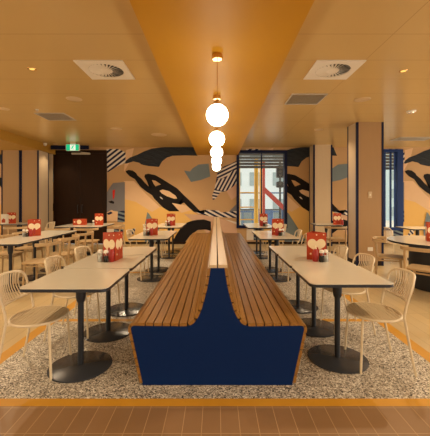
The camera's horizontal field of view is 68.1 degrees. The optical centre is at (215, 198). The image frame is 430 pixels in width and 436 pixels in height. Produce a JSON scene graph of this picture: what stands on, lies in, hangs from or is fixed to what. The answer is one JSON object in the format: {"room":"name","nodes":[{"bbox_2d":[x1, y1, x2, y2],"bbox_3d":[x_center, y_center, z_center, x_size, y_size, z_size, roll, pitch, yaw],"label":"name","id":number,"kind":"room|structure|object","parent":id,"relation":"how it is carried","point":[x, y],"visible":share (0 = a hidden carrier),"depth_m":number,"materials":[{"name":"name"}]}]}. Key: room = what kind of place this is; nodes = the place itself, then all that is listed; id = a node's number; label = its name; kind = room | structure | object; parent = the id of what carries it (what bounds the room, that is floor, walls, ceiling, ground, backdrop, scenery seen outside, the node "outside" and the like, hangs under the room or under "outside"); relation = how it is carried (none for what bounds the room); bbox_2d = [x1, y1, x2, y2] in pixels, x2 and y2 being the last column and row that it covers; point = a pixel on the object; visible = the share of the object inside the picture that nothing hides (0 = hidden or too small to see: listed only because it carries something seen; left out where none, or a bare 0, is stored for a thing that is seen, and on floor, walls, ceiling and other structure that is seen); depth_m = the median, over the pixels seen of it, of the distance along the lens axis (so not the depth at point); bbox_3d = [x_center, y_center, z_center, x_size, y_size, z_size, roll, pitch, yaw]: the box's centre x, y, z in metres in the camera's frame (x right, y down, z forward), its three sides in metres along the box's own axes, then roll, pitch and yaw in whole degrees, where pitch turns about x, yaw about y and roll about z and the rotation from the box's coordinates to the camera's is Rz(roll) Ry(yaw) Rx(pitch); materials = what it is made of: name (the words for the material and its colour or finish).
{"room":"eatery","nodes":[
{"label":"eatery","id":0,"kind":"room"},
{"bbox_2d":[0,129,55,154],"bbox_3d":[-6.565,-1.542,7.100,2.870,0.235,6.200,0,0,0],"label":"ceiling","id":1,"kind":"structure","parent":0,"point":[8,141],"depth_m":8.63,"materials":[{"name":"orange paint"}]},
{"bbox_2d":[0,0,429,146],"bbox_3d":[0.500,-1.710,4.000,17.000,0.100,12.400,0,0,0],"label":"ceiling","id":2,"kind":"structure","parent":0,"point":[46,36],"depth_m":4.45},
{"bbox_2d":[34,113,76,120],"bbox_3d":[-3.220,-1.653,6.400,0.580,0.012,0.560,0,0,0],"label":"ceiling vent","id":3,"kind":"object","parent":2,"relation":"in","point":[65,115],"visible":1,"depth_m":6.35,"materials":[{"name":"metal"}]},
{"bbox_2d":[51,145,88,149],"bbox_3d":[-4.575,-1.600,9.880,1.250,0.120,0.040,0,0,0],"label":"trim","id":4,"kind":"structure","parent":2,"relation":"attached to","point":[53,147],"depth_m":9.86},
{"bbox_2d":[66,143,79,150],"bbox_3d":[-4.230,-1.540,9.396,0.400,0.240,0.058,0,0,0],"label":"exit sign","id":5,"kind":"object","parent":2,"relation":"hanging from","point":[72,146],"visible":1,"depth_m":9.37,"materials":[{"name":"green plastic"}]},
{"bbox_2d":[66,96,82,101],"bbox_3d":[-2.350,-1.655,5.270,0.258,0.007,0.258,0,0,0],"label":"ceiling speaker","id":6,"kind":"object","parent":2,"relation":"attached to","point":[71,98],"visible":1,"depth_m":5.24},
{"bbox_2d":[73,60,134,79],"bbox_3d":[-1.410,-1.651,4.090,0.590,0.017,0.590,0,0,0],"label":"ceiling vent","id":7,"kind":"object","parent":2,"relation":"in","point":[95,69],"visible":1,"depth_m":4.04,"materials":[{"name":"white metal"}]},
{"bbox_2d":[151,133,166,135],"bbox_3d":[-1.470,-1.655,8.200,0.408,0.007,0.408,0,0,0],"label":"ceiling speaker","id":8,"kind":"object","parent":2,"relation":"in","point":[152,134],"visible":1,"depth_m":8.16},
{"bbox_2d":[284,94,327,104],"bbox_3d":[1.480,-1.653,5.280,0.570,0.012,0.550,0,0,0],"label":"ceiling vent","id":9,"kind":"object","parent":2,"relation":"in","point":[290,97],"visible":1,"depth_m":5.21,"materials":[{"name":"metal"}]},
{"bbox_2d":[303,60,365,79],"bbox_3d":[1.500,-1.651,4.090,0.590,0.017,0.590,0,0,0],"label":"ceiling vent","id":10,"kind":"object","parent":2,"relation":"in","point":[321,69],"visible":1,"depth_m":4.04,"materials":[{"name":"white metal"}]},
{"bbox_2d":[354,97,370,101],"bbox_3d":[2.440,-1.655,5.300,0.258,0.007,0.258,0,0,0],"label":"ceiling speaker","id":11,"kind":"object","parent":2,"relation":"attached to","point":[362,99],"visible":1,"depth_m":5.29},
{"bbox_2d":[390,137,429,140],"bbox_3d":[5.400,-1.653,8.750,0.950,0.012,0.500,0,0,0],"label":"ceiling vent","id":12,"kind":"object","parent":2,"relation":"in","point":[399,138],"visible":1,"depth_m":8.81,"materials":[{"name":"metal"}]},
{"bbox_2d":[406,110,415,113],"bbox_3d":[3.680,-1.635,6.000,0.170,0.049,0.170,0,0,0],"label":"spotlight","id":13,"kind":"object","parent":2,"relation":"attached to","point":[408,111],"visible":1,"depth_m":5.96,"materials":[{"name":"white plastic"}]},
{"bbox_2d":[0,244,429,435],"bbox_3d":[0.500,1.440,4.000,17.000,0.001,12.400,0,0,0],"label":"floor","id":14,"kind":"structure","parent":0,"point":[387,399],"depth_m":2.42,"materials":[{"name":"brown stone"}]},
{"bbox_2d":[1,150,20,247],"bbox_3d":[-6.003,0.007,9.585,0.547,2.865,0.582,0,0,0],"label":"column","id":15,"kind":"structure","parent":14,"relation":"on","point":[10,159],"depth_m":9.30,"materials":[{"name":"paint"}]},
{"bbox_2d":[0,234,23,275],"bbox_3d":[-3.844,1.060,5.800,0.490,0.763,0.571,0,0,0],"label":"chair","id":16,"kind":"object","parent":14,"relation":"on","point":[3,253],"visible":0.72,"depth_m":5.96,"materials":[{"name":"brown wood"}]},
{"bbox_2d":[0,222,27,250],"bbox_3d":[-5.520,1.058,8.880,0.680,0.765,0.690,0,0,0],"label":"cafe table","id":17,"kind":"object","parent":14,"relation":"on","point":[18,224],"visible":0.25,"depth_m":8.76,"materials":[{"name":"white laminate"}]},
{"bbox_2d":[1,214,8,223],"bbox_3d":[-5.780,0.545,8.699,0.140,0.260,0.106,0,0,0],"label":"table card","id":18,"kind":"object","parent":17,"relation":"on","point":[4,217],"visible":1,"depth_m":8.65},
{"bbox_2d":[7,212,15,222],"bbox_3d":[-5.668,0.525,8.869,0.215,0.300,0.188,0,0,-15],"label":"menu stand","id":19,"kind":"object","parent":17,"relation":"on","point":[12,215],"visible":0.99,"depth_m":8.79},
{"bbox_2d":[3,226,27,258],"bbox_3d":[-4.936,1.060,7.880,0.571,0.763,0.490,0,0,-36],"label":"chair","id":20,"kind":"object","parent":14,"relation":"on","point":[26,227],"visible":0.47,"depth_m":7.66,"materials":[{"name":"brown wood"}]},
{"bbox_2d":[0,238,41,292],"bbox_3d":[-3.310,1.058,5.120,0.680,0.765,0.690,0,0,0],"label":"cafe table","id":21,"kind":"object","parent":14,"relation":"on","point":[9,242],"visible":0.67,"depth_m":5.10,"materials":[{"name":"laminate"}]},
{"bbox_2d":[12,231,43,271],"bbox_3d":[-3.844,1.060,6.500,0.490,0.763,0.571,0,0,0],"label":"chair","id":22,"kind":"object","parent":14,"relation":"on","point":[24,247],"visible":0.53,"depth_m":6.44,"materials":[{"name":"brown wood"}]},
{"bbox_2d":[8,234,60,280],"bbox_3d":[-3.310,1.058,5.810,0.680,0.765,0.690,0,0,0],"label":"cafe table","id":23,"kind":"object","parent":14,"relation":"on","point":[43,236],"visible":0.56,"depth_m":5.78,"materials":[{"name":"white laminate"}]},
{"bbox_2d":[29,227,32,236],"bbox_3d":[-3.340,0.591,5.735,0.058,0.168,0.057,0,0,0],"label":"sauce bottle","id":24,"kind":"object","parent":23,"relation":"on","point":[30,230],"visible":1,"depth_m":5.72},
{"bbox_2d":[28,219,40,235],"bbox_3d":[-3.379,0.525,5.883,0.215,0.300,0.188,0,0,-40],"label":"menu stand","id":25,"kind":"object","parent":23,"relation":"on","point":[35,224],"visible":0.88,"depth_m":5.83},
{"bbox_2d":[21,150,48,245],"bbox_3d":[-5.450,0.007,9.585,0.512,2.865,0.582,0,0,0],"label":"column","id":26,"kind":"structure","parent":14,"relation":"on","point":[34,163],"depth_m":9.30,"materials":[{"name":"paint"}]},
{"bbox_2d":[0,270,71,380],"bbox_3d":[-1.545,1.033,2.708,0.539,0.819,0.490,0,0,-3],"label":"wire chair","id":27,"kind":"object","parent":14,"relation":"on","point":[42,315],"visible":0.98,"depth_m":2.68,"materials":[{"name":"metal"}]},
{"bbox_2d":[21,239,61,285],"bbox_3d":[-2.776,1.060,5.100,0.490,0.763,0.571,0,0,0],"label":"chair","id":28,"kind":"object","parent":14,"relation":"on","point":[36,261],"visible":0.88,"depth_m":4.94,"materials":[{"name":"brown wood"}]},
{"bbox_2d":[40,221,54,243],"bbox_3d":[-4.755,1.033,8.800,0.539,0.819,0.490,0,0,0],"label":"wire chair","id":29,"kind":"object","parent":14,"relation":"on","point":[53,225],"visible":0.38,"depth_m":8.73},
{"bbox_2d":[40,230,76,271],"bbox_3d":[-3.310,1.058,6.500,0.680,0.765,0.690,0,0,0],"label":"cafe table","id":30,"kind":"object","parent":14,"relation":"on","point":[62,232],"visible":0.41,"depth_m":6.48,"materials":[{"name":"laminate"}]},
{"bbox_2d":[45,228,71,257],"bbox_3d":[-3.720,1.060,7.526,0.571,0.763,0.490,0,0,0],"label":"chair","id":31,"kind":"object","parent":14,"relation":"on","point":[47,241],"visible":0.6,"depth_m":7.34,"materials":[{"name":"brown wood"}]},
{"bbox_2d":[45,234,79,269],"bbox_3d":[-2.776,1.060,5.800,0.490,0.763,0.571,0,0,0],"label":"chair","id":32,"kind":"object","parent":14,"relation":"on","point":[68,253],"visible":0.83,"depth_m":5.63,"materials":[{"name":"brown wood"}]},
{"bbox_2d":[43,255,100,341],"bbox_3d":[-1.545,1.033,3.438,0.539,0.819,0.490,0,0,-3],"label":"wire chair","id":33,"kind":"object","parent":14,"relation":"on","point":[48,261],"visible":0.51,"depth_m":3.29,"materials":[{"name":"metal"}]},
{"bbox_2d":[19,269,129,382],"bbox_3d":[-1.165,1.058,2.740,0.680,0.765,0.690,0,0,0],"label":"cafe table","id":34,"kind":"object","parent":14,"relation":"on","point":[80,366],"visible":0.99,"depth_m":2.69,"materials":[{"name":"beige laminate"}]},
{"bbox_2d":[64,231,93,265],"bbox_3d":[-2.776,1.060,6.500,0.490,0.763,0.571,0,0,0],"label":"chair","id":35,"kind":"object","parent":14,"relation":"on","point":[88,232],"visible":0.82,"depth_m":6.38,"materials":[{"name":"brown wood"}]},
{"bbox_2d":[54,223,114,255],"bbox_3d":[-3.380,1.058,8.300,1.120,0.765,1.200,0,0,0],"label":"cafe table","id":36,"kind":"object","parent":14,"relation":"on","point":[89,225],"visible":0.56,"depth_m":8.10,"materials":[{"name":"beige laminate"}]},
{"bbox_2d":[73,219,86,224],"bbox_3d":[-3.550,0.598,8.299,0.320,0.155,0.102,0,0,0],"label":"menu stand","id":37,"kind":"object","parent":36,"relation":"on","point":[75,221],"visible":0.98,"depth_m":8.25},
{"bbox_2d":[95,213,102,224],"bbox_3d":[-3.024,0.525,8.280,0.215,0.300,0.188,0,0,-8],"label":"menu stand","id":38,"kind":"object","parent":36,"relation":"on","point":[98,216],"visible":0.99,"depth_m":8.19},
{"bbox_2d":[74,228,98,260],"bbox_3d":[-3.050,1.060,7.526,0.571,0.763,0.490,0,0,0],"label":"chair","id":39,"kind":"object","parent":14,"relation":"on","point":[88,241],"visible":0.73,"depth_m":7.35,"materials":[{"name":"brown wood"}]},
{"bbox_2d":[73,246,119,315],"bbox_3d":[-1.545,1.033,4.142,0.539,0.819,0.490,0,0,2],"label":"wire chair","id":40,"kind":"object","parent":14,"relation":"on","point":[78,251],"visible":0.34,"depth_m":4.20,"materials":[{"name":"metal"}]},
{"bbox_2d":[64,256,145,342],"bbox_3d":[-1.165,1.058,3.440,0.680,0.765,0.690,0,0,0],"label":"cafe table","id":41,"kind":"object","parent":14,"relation":"on","point":[109,331],"visible":0.72,"depth_m":3.38,"materials":[{"name":"laminate"}]},
{"bbox_2d":[97,249,102,261],"bbox_3d":[-1.250,0.610,3.435,0.058,0.131,0.058,0,0,0],"label":"salt shaker","id":42,"kind":"object","parent":41,"relation":"on","point":[100,257],"visible":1,"depth_m":3.42,"materials":[{"name":"clear glass"}]},
{"bbox_2d":[103,250,108,261],"bbox_3d":[-1.180,0.610,3.410,0.058,0.131,0.058,0,0,0],"label":"pepper shaker","id":43,"kind":"object","parent":41,"relation":"on","point":[105,258],"visible":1,"depth_m":3.40,"materials":[{"name":"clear glass"}]},
{"bbox_2d":[109,246,114,261],"bbox_3d":[-1.125,0.591,3.435,0.058,0.168,0.057,0,0,0],"label":"sauce bottle","id":44,"kind":"object","parent":41,"relation":"on","point":[111,252],"visible":1,"depth_m":3.41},
{"bbox_2d":[103,232,122,260],"bbox_3d":[-1.175,0.525,3.562,0.188,0.300,0.215,0,0,4],"label":"menu stand","id":45,"kind":"object","parent":41,"relation":"on","point":[115,239],"visible":0.94,"depth_m":3.53,"materials":[{"name":"cardboard"}]},
{"bbox_2d":[112,224,124,246],"bbox_3d":[-2.656,1.060,8.350,0.490,0.763,0.571,0,0,0],"label":"chair","id":46,"kind":"object","parent":14,"relation":"on","point":[120,225],"visible":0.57,"depth_m":8.30,"materials":[{"name":"brown wood"}]},
{"bbox_2d":[91,247,156,316],"bbox_3d":[-1.165,1.058,4.140,0.680,0.765,0.690,0,0,0],"label":"cafe table","id":47,"kind":"object","parent":14,"relation":"on","point":[125,309],"visible":0.69,"depth_m":4.12,"materials":[{"name":"grey metal"}]},
{"bbox_2d":[123,237,144,280],"bbox_3d":[-1.545,1.033,5.747,0.539,0.819,0.490,0,0,-3],"label":"wire chair","id":48,"kind":"object","parent":14,"relation":"on","point":[123,237],"visible":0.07,"depth_m":5.93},
{"bbox_2d":[126,229,148,271],"bbox_3d":[-1.545,1.033,6.451,0.539,0.819,0.490,0,0,2],"label":"wire chair","id":49,"kind":"object","parent":14,"relation":"on","point":[127,231],"visible":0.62,"depth_m":6.52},
{"bbox_2d":[128,234,172,281],"bbox_3d":[-1.165,1.058,5.750,0.680,0.765,0.690,0,0,0],"label":"cafe table","id":50,"kind":"object","parent":14,"relation":"on","point":[146,278],"visible":0.84,"depth_m":5.72,"materials":[{"name":"laminate"}]},
{"bbox_2d":[146,218,157,234],"bbox_3d":[-1.230,0.525,6.048,0.215,0.300,0.188,0,0,-20],"label":"menu stand","id":51,"kind":"object","parent":50,"relation":"on","point":[150,222],"visible":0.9,"depth_m":5.97,"materials":[{"name":"cardboard"}]},
{"bbox_2d":[143,224,163,257],"bbox_3d":[-1.545,1.033,7.898,0.539,0.819,0.490,0,0,-3],"label":"wire chair","id":52,"kind":"object","parent":14,"relation":"on","point":[144,225],"visible":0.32,"depth_m":7.73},
{"bbox_2d":[139,231,176,272],"bbox_3d":[-1.165,1.058,6.450,0.680,0.765,0.690,0,0,0],"label":"cafe table","id":53,"kind":"object","parent":14,"relation":"on","point":[158,269],"visible":0.66,"depth_m":6.43,"materials":[{"name":"laminate"}]},
{"bbox_2d":[158,225,183,258],"bbox_3d":[-1.165,1.058,7.900,0.680,0.765,0.690,0,0,0],"label":"cafe table","id":54,"kind":"object","parent":14,"relation":"on","point":[168,228],"visible":0.76,"depth_m":7.81,"materials":[{"name":"laminate"}]},
{"bbox_2d":[167,213,174,225],"bbox_3d":[-1.155,0.525,8.150,0.215,0.300,0.188,0,0,-10],"label":"menu stand","id":55,"kind":"object","parent":54,"relation":"on","point":[170,216],"visible":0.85,"depth_m":8.06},
{"bbox_2d":[159,223,185,253],"bbox_3d":[-1.165,1.058,8.600,0.680,0.765,0.690,0,0,0],"label":"cafe table","id":56,"kind":"object","parent":14,"relation":"on","point":[172,251],"visible":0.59,"depth_m":8.58,"materials":[{"name":"laminate"}]},
{"bbox_2d":[128,217,306,384],"bbox_3d":[0.012,0.975,5.730,1.386,0.930,6.540,0,0,0],"label":"bench","id":57,"kind":"object","parent":14,"relation":"on","point":[216,316],"visible":1,"depth_m":2.46,"materials":[{"name":"blue wood"}]},
{"bbox_2d":[243,223,269,253],"bbox_3d":[1.095,1.058,8.550,0.680,0.765,0.690,0,0,0],"label":"cafe table","id":58,"kind":"object","parent":14,"relation":"on","point":[244,224],"visible":0.41,"depth_m":8.53,"materials":[{"name":"laminate"}]},
{"bbox_2d":[245,225,271,258],"bbox_3d":[1.095,1.058,7.850,0.680,0.765,0.690,0,0,0],"label":"cafe table","id":59,"kind":"object","parent":14,"relation":"on","point":[259,227],"visible":0.61,"depth_m":7.81,"materials":[{"name":"laminate"}]},
{"bbox_2d":[260,214,267,225],"bbox_3d":[1.184,0.525,8.129,0.215,0.300,0.188,0,0,-12],"label":"menu stand","id":60,"kind":"object","parent":59,"relation":"on","point":[264,217],"visible":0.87,"depth_m":8.04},
{"bbox_2d":[252,231,288,272],"bbox_3d":[1.095,1.058,6.450,0.680,0.765,0.690,0,0,0],"label":"cafe table","id":61,"kind":"object","parent":14,"relation":"on","point":[269,269],"visible":0.52,"depth_m":6.42,"materials":[{"name":"laminate"}]},
{"bbox_2d":[265,224,286,258],"bbox_3d":[1.470,1.033,7.852,0.539,0.819,0.490,0,0,-3],"label":"wire chair","id":62,"kind":"object","parent":14,"relation":"on","point":[285,225],"visible":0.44,"depth_m":7.66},
{"bbox_2d":[256,234,299,281],"bbox_3d":[1.095,1.058,5.750,0.680,0.765,0.690,0,0,0],"label":"cafe table","id":63,"kind":"object","parent":14,"relation":"on","point":[277,278],"visible":0.76,"depth_m":5.72,"materials":[{"name":"laminate"}]},
{"bbox_2d":[272,218,283,234],"bbox_3d":[1.169,0.525,6.050,0.215,0.300,0.188,0,0,8],"label":"menu stand","id":64,"kind":"object","parent":63,"relation":"on","point":[279,223],"visible":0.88,"depth_m":5.96,"materials":[{"name":"cardboard"}]},
{"bbox_2d":[278,229,301,270],"bbox_3d":[1.470,1.033,6.449,0.539,0.819,0.490,0,0,2],"label":"wire chair","id":65,"kind":"object","parent":14,"relation":"on","point":[299,232],"visible":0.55,"depth_m":6.47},
{"bbox_2d":[282,233,306,281],"bbox_3d":[1.470,1.033,5.753,0.539,0.819,0.490,0,0,-3],"label":"wire chair","id":66,"kind":"object","parent":14,"relation":"on","point":[305,233],"visible":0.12,"depth_m":5.92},
{"bbox_2d":[269,246,330,313],"bbox_3d":[1.095,1.058,4.250,0.680,0.765,0.690,0,0,0],"label":"cafe table","id":67,"kind":"object","parent":14,"relation":"on","point":[300,306],"visible":0.54,"depth_m":4.23,"materials":[{"name":"laminate"}]},
{"bbox_2d":[278,254,355,337],"bbox_3d":[1.095,1.058,3.560,0.680,0.765,0.690,0,0,0],"label":"cafe table","id":68,"kind":"object","parent":14,"relation":"on","point":[315,327],"visible":0.63,"depth_m":3.50,"materials":[{"name":"laminate"}]},
{"bbox_2d":[312,246,317,261],"bbox_3d":[1.077,0.591,3.450,0.058,0.168,0.057,0,0,0],"label":"sauce bottle","id":69,"kind":"object","parent":68,"relation":"on","point":[315,252],"visible":1,"depth_m":3.43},
{"bbox_2d":[307,231,325,259],"bbox_3d":[1.123,0.525,3.630,0.215,0.300,0.188,0,0,3],"label":"menu stand","id":70,"kind":"object","parent":68,"relation":"on","point":[318,239],"visible":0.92,"depth_m":3.54,"materials":[{"name":"cardboard"}]},
{"bbox_2d":[319,250,323,261],"bbox_3d":[1.134,0.610,3.415,0.058,0.131,0.058,0,0,0],"label":"pepper shaker","id":71,"kind":"object","parent":68,"relation":"on","point":[321,258],"visible":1,"depth_m":3.40,"materials":[{"name":"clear glass"}]},
{"bbox_2d":[324,249,328,261],"bbox_3d":[1.187,0.610,3.440,0.058,0.131,0.058,0,0,0],"label":"salt shaker","id":72,"kind":"object","parent":68,"relation":"on","point":[325,250],"visible":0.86,"depth_m":3.42,"materials":[{"name":"clear glass"}]},
{"bbox_2d":[309,145,331,245],"bbox_3d":[3.268,-0.110,9.940,0.577,3.100,0.452,0,0,0],"label":"column","id":73,"kind":"structure","parent":14,"relation":"on","point":[320,156],"depth_m":9.72,"materials":[{"name":"paint"}]},
{"bbox_2d":[305,245,347,311],"bbox_3d":[1.470,1.033,4.248,0.539,0.819,0.490,0,0,2],"label":"wire chair","id":74,"kind":"object","parent":14,"relation":"on","point":[344,256],"visible":0.37,"depth_m":4.31,"materials":[{"name":"metal"}]},
{"bbox_2d":[310,223,342,253],"bbox_3d":[2.980,1.058,8.600,0.680,0.765,0.690,0,0,0],"label":"cafe table","id":75,"kind":"object","parent":14,"relation":"on","point":[315,224],"visible":0.49,"depth_m":8.53,"materials":[{"name":"laminate"}]},
{"bbox_2d":[333,213,340,224],"bbox_3d":[3.177,0.525,8.450,0.215,0.300,0.188,0,0,-5],"label":"menu stand","id":76,"kind":"object","parent":75,"relation":"on","point":[336,216],"visible":1,"depth_m":8.36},
{"bbox_2d":[324,226,346,252],"bbox_3d":[3.000,1.060,7.996,0.571,0.763,0.490,0,0,0],"label":"chair","id":77,"kind":"object","parent":14,"relation":"on","point":[329,238],"visible":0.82,"depth_m":7.81,"materials":[{"name":"brown wood"}]},
{"bbox_2d":[292,266,393,373],"bbox_3d":[1.095,1.058,2.870,0.680,0.765,0.690,0,0,0],"label":"cafe table","id":78,"kind":"object","parent":14,"relation":"on","point":[333,358],"visible":0.98,"depth_m":2.82,"materials":[{"name":"laminate"}]},
{"bbox_2d":[320,253,375,335],"bbox_3d":[1.470,1.033,3.562,0.539,0.819,0.490,0,0,-3],"label":"wire chair","id":79,"kind":"object","parent":14,"relation":"on","point":[346,291],"visible":0.49,"depth_m":3.50,"materials":[{"name":"metal"}]},
{"bbox_2d":[347,122,383,265],"bbox_3d":[3.322,-0.110,7.095,0.587,3.100,0.482,0,0,0],"label":"column","id":80,"kind":"structure","parent":14,"relation":"on","point":[365,140],"depth_m":6.86,"materials":[{"name":"paint"}]},
{"bbox_2d":[344,267,417,376],"bbox_3d":[1.435,1.033,2.807,0.539,0.819,0.490,0,0,4],"label":"wire chair","id":81,"kind":"object","parent":14,"relation":"on","point":[374,312],"visible":0.99,"depth_m":2.76,"materials":[{"name":"metal"}]},
{"bbox_2d":[372,236,402,284],"bbox_3d":[2.979,1.060,5.512,0.490,0.763,0.571,0,0,29],"label":"chair","id":82,"kind":"object","parent":14,"relation":"on","point":[375,239],"visible":0.91,"depth_m":5.42,"materials":[{"name":"brown wood"}]},
{"bbox_2d":[384,227,407,264],"bbox_3d":[4.006,1.033,7.241,0.539,0.819,0.490,0,0,-11],"label":"wire chair","id":83,"kind":"object","parent":14,"relation":"on","point":[387,242],"visible":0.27,"depth_m":7.09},
{"bbox_2d":[387,235,429,291],"bbox_3d":[3.620,1.058,5.150,1.500,0.765,1.500,0,0,0],"label":"round table","id":84,"kind":"object","parent":14,"relation":"on","point":[422,282],"visible":0.83,"depth_m":5.04,"materials":[{"name":"beige laminate"}]},
{"bbox_2d":[425,222,429,240],"bbox_3d":[3.459,0.525,5.150,0.215,0.300,0.188,0,0,-2],"label":"menu stand","id":85,"kind":"object","parent":84,"relation":"on","point":[427,224],"visible":1,"depth_m":5.06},
{"bbox_2d":[396,226,424,259],"bbox_3d":[4.750,1.058,7.500,0.680,0.765,0.690,0,0,0],"label":"cafe table","id":86,"kind":"object","parent":14,"relation":"on","point":[416,228],"visible":0.39,"depth_m":7.51,"materials":[{"name":"laminate"}]},
{"bbox_2d":[400,245,429,297],"bbox_3d":[2.962,1.060,4.534,0.490,0.763,0.571,0,0,-43],"label":"chair","id":87,"kind":"object","parent":14,"relation":"on","point":[414,267],"visible":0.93,"depth_m":4.52,"materials":[{"name":"brown wood"}]},
{"bbox_2d":[0,147,429,241],"bbox_3d":[0.500,-0.110,10.191,17.000,3.100,0.018,0,0,0],"label":"wall","id":88,"kind":"structure","parent":0,"point":[143,183],"depth_m":10.20,"materials":[{"name":"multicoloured paint"}]},
{"bbox_2d":[49,154,52,240],"bbox_3d":[-5.287,-0.040,10.160,0.145,2.960,0.020,0,0,0],"label":"trim","id":89,"kind":"structure","parent":88,"relation":"attached to","point":[50,155],"depth_m":10.15,"materials":[{"name":"laminate"}]},
{"bbox_2d":[53,150,106,243],"bbox_3d":[-4.346,-0.060,10.159,1.700,3.000,0.182,0,0,0],"label":"door","id":90,"kind":"structure","parent":88,"relation":"in","point":[79,177],"depth_m":10.17,"materials":[{"name":"wood"}]},
{"bbox_2d":[125,242,386,243],"bbox_3d":[2.762,1.405,10.174,12.476,0.070,0.008,0,0,0],"label":"baseboard","id":91,"kind":"structure","parent":88,"relation":"attached to","point":[125,242],"depth_m":10.17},
{"bbox_2d":[236,150,286,227],"bbox_3d":[1.468,-0.315,10.255,1.620,2.490,0.210,0,0,0],"label":"window","id":92,"kind":"structure","parent":88,"relation":"in","point":[284,152],"depth_m":10.15,"materials":[{"name":"clear glass"}]},
{"bbox_2d":[384,149,402,229],"bbox_3d":[5.441,-0.295,10.255,1.082,2.590,0.210,0,0,0],"label":"window","id":93,"kind":"structure","parent":88,"relation":"in","point":[398,153],"depth_m":10.20,"materials":[{"name":"clear glass"}]},
{"bbox_2d":[386,153,393,169],"bbox_3d":[6.200,-0.135,11.075,2.200,3.250,0.210,0,0,0],"label":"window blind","id":94,"kind":"object","parent":93,"relation":"attached to","point":[387,162],"visible":0.03,"depth_m":11.01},
{"bbox_2d":[129,0,314,154],"bbox_3d":[0.043,-1.535,4.000,1.315,0.250,12.400,0,0,0],"label":"ceiling","id":95,"kind":"structure","parent":0,"point":[254,38],"depth_m":3.04,"materials":[{"name":"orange paint"}]},
{"bbox_2d":[212,165,220,170],"bbox_3d":[0.012,-1.060,8.060,0.214,0.698,0.214,0,0,0],"label":"pendant lamp","id":96,"kind":"object","parent":95,"relation":"hanging from","point":[216,168],"visible":0.47,"depth_m":7.99,"materials":[{"name":"white glass"}]},
{"bbox_2d":[206,52,227,125],"bbox_3d":[0.012,-1.060,3.100,0.214,0.698,0.214,0,0,0],"label":"pendant lamp","id":97,"kind":"object","parent":95,"relation":"hanging from","point":[217,114],"visible":1,"depth_m":3.04,"materials":[{"name":"glass"}]},
{"bbox_2d":[209,95,224,146],"bbox_3d":[0.012,-1.060,4.340,0.214,0.698,0.214,0,0,0],"label":"pendant lamp","id":98,"kind":"object","parent":95,"relation":"hanging from","point":[216,138],"visible":0.98,"depth_m":4.28,"materials":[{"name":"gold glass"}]},
{"bbox_2d":[211,126,222,158],"bbox_3d":[0.012,-1.060,5.580,0.214,0.698,0.214,0,0,0],"label":"pendant lamp","id":99,"kind":"object","parent":95,"relation":"hanging from","point":[216,152],"visible":0.66,"depth_m":5.50,"materials":[{"name":"white glass"}]},
{"bbox_2d":[212,158,221,165],"bbox_3d":[0.012,-1.060,6.820,0.214,0.698,0.214,0,0,0],"label":"pendant lamp","id":100,"kind":"object","parent":95,"relation":"hanging from","point":[216,162],"visible":0.58,"depth_m":6.74,"materials":[{"name":"white glass"}]},
{"label":"outside","id":101,"kind":"structure","parent":0,"visible":0},
{"bbox_2d":[240,220,393,226],"bbox_3d":[2.500,1.525,35.225,55.000,0.070,49.550,0,0,0],"label":"ground","id":102,"kind":"structure","parent":101,"point":[387,222],"depth_m":19.34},
{"bbox_2d":[239,162,239,224],"bbox_3d":[0.860,0.010,11.700,0.120,2.960,0.117,0,0,0],"label":"post","id":103,"kind":"object","parent":102,"relation":"on","point":[239,162],"visible":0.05,"depth_m":11.67,"materials":[{"name":"metal"}]},
{"bbox_2d":[240,192,253,219],"bbox_3d":[1.135,0.614,11.800,0.771,1.752,0.044,0,0,0],"label":"rail","id":104,"kind":"object","parent":102,"relation":"on","point":[240,192],"visible":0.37,"depth_m":11.78,"materials":[{"name":"yellow paint"}]},
{"bbox_2d":[254,162,257,222],"bbox_3d":[1.470,0.010,11.600,0.320,2.960,0.312,0,0,0],"label":"post","id":105,"kind":"object","parent":102,"relation":"on","point":[255,169],"visible":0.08,"depth_m":11.53,"materials":[{"name":"metal"}]},
{"bbox_2d":[259,162,260,222],"bbox_3d":[1.680,0.010,11.900,0.220,2.960,0.214,0,0,0],"label":"post","id":106,"kind":"object","parent":102,"relation":"on","point":[259,162],"visible":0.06,"depth_m":11.89,"materials":[{"name":"metal"}]},
{"bbox_2d":[239,154,282,167],"bbox_3d":[1.650,-0.185,11.090,3.100,3.350,0.240,0,0,0],"label":"awning","id":107,"kind":"object","parent":102,"relation":"on","point":[242,157],"visible":0.15,"depth_m":11.01,"materials":[{"name":"metal"}]},
{"bbox_2d":[240,209,281,224],"bbox_3d":[2.790,0.990,15.500,4.780,1.000,0.100,0,0,0],"label":"hoarding","id":108,"kind":"object","parent":102,"relation":"on","point":[246,215],"visible":0.13,"depth_m":15.47,"materials":[{"name":"blue paint"}]},
{"bbox_2d":[240,162,282,218],"bbox_3d":[3.100,-2.510,26.980,12.200,8.000,6.040,0,0,0],"label":"office building","id":109,"kind":"structure","parent":102,"relation":"on","point":[246,174],"depth_m":24.00,"materials":[{"name":"white concrete"}]},
{"bbox_2d":[240,192,282,224],"bbox_3d":[2.150,0.600,13.600,2.900,1.780,0.060,0,0,0],"label":"railing","id":110,"kind":"object","parent":102,"relation":"on","point":[258,192],"visible":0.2,"depth_m":13.57,"materials":[{"name":"metal"}]},
{"bbox_2d":[262,162,282,218],"bbox_3d":[2.183,-0.010,12.200,0.795,3.000,0.090,0,0,0],"label":"brace","id":111,"kind":"object","parent":102,"relation":"on","point":[266,191],"visible":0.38,"depth_m":12.16,"materials":[{"name":"paint"}]},
{"bbox_2d":[276,162,282,218],"bbox_3d":[2.600,-0.060,12.945,0.280,3.100,0.230,0,0,0],"label":"traffic light","id":112,"kind":"object","parent":102,"relation":"on","point":[279,171],"visible":0.77,"depth_m":12.86,"materials":[{"name":"grey metal"}]},
{"bbox_2d":[386,154,393,220],"bbox_3d":[18.250,-3.510,24.980,15.500,10.000,6.040,0,0,0],"label":"office building","id":113,"kind":"structure","parent":102,"relation":"on","point":[387,171],"depth_m":22.00,"materials":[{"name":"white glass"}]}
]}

